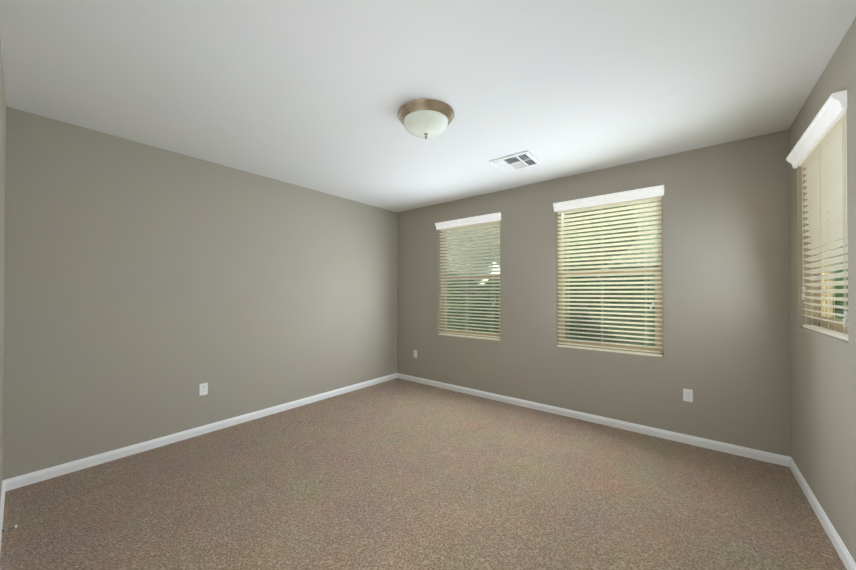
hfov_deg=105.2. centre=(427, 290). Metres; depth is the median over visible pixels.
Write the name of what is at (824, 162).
window blind
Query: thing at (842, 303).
hedge
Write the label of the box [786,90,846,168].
window valance
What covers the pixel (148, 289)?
wall
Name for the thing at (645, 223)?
window blind
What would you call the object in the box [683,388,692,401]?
electrical outlet
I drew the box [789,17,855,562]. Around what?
wall
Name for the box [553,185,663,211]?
window valance
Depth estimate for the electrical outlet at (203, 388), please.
3.27 m
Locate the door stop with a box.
[2,525,16,532]
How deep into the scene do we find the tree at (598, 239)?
7.78 m
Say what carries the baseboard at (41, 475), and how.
attached to the wall at (148, 289)
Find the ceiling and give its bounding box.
[0,0,855,212]
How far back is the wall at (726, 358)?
3.15 m
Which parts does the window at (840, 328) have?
glass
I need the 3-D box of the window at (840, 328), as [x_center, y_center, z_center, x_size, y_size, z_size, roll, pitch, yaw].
[2.563,-0.370,1.994,0.074,1.288,1.020,0,0,39]
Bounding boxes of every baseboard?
[0,478,11,552]
[8,373,395,490]
[396,373,788,466]
[788,457,855,569]
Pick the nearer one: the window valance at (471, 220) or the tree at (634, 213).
the window valance at (471, 220)
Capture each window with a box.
[442,224,499,338]
[558,197,662,353]
[817,239,847,333]
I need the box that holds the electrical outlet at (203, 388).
[199,383,207,395]
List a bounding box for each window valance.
[435,212,500,229]
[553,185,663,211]
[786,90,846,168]
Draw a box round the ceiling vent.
[489,150,541,172]
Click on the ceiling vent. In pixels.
(517, 161)
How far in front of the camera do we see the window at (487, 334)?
4.72 m
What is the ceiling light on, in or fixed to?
attached to the ceiling
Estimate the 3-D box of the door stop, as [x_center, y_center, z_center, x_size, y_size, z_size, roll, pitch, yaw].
[-2.420,1.378,1.893,0.022,0.022,0.055,0,0,39]
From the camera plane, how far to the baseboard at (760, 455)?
3.37 m
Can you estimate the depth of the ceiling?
2.03 m
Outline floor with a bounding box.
[0,378,846,569]
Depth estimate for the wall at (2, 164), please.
2.06 m
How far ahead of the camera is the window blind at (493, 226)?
4.60 m
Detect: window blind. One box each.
[439,220,499,340]
[557,196,662,356]
[799,110,847,340]
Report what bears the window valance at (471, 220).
attached to the wall at (726, 358)
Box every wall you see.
[0,42,5,500]
[3,106,396,479]
[397,129,790,456]
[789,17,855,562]
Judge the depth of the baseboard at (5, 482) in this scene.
2.09 m
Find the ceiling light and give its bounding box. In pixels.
[397,99,453,138]
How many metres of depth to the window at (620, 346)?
3.55 m
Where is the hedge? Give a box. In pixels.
[446,263,847,353]
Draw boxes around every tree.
[446,224,499,280]
[498,201,657,276]
[563,205,637,270]
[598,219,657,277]
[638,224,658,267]
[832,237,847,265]
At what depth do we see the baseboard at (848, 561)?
1.95 m
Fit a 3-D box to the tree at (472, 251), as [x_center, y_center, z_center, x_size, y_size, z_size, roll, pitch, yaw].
[2.525,-1.601,15.952,6.776,6.834,5.396,0,0,39]

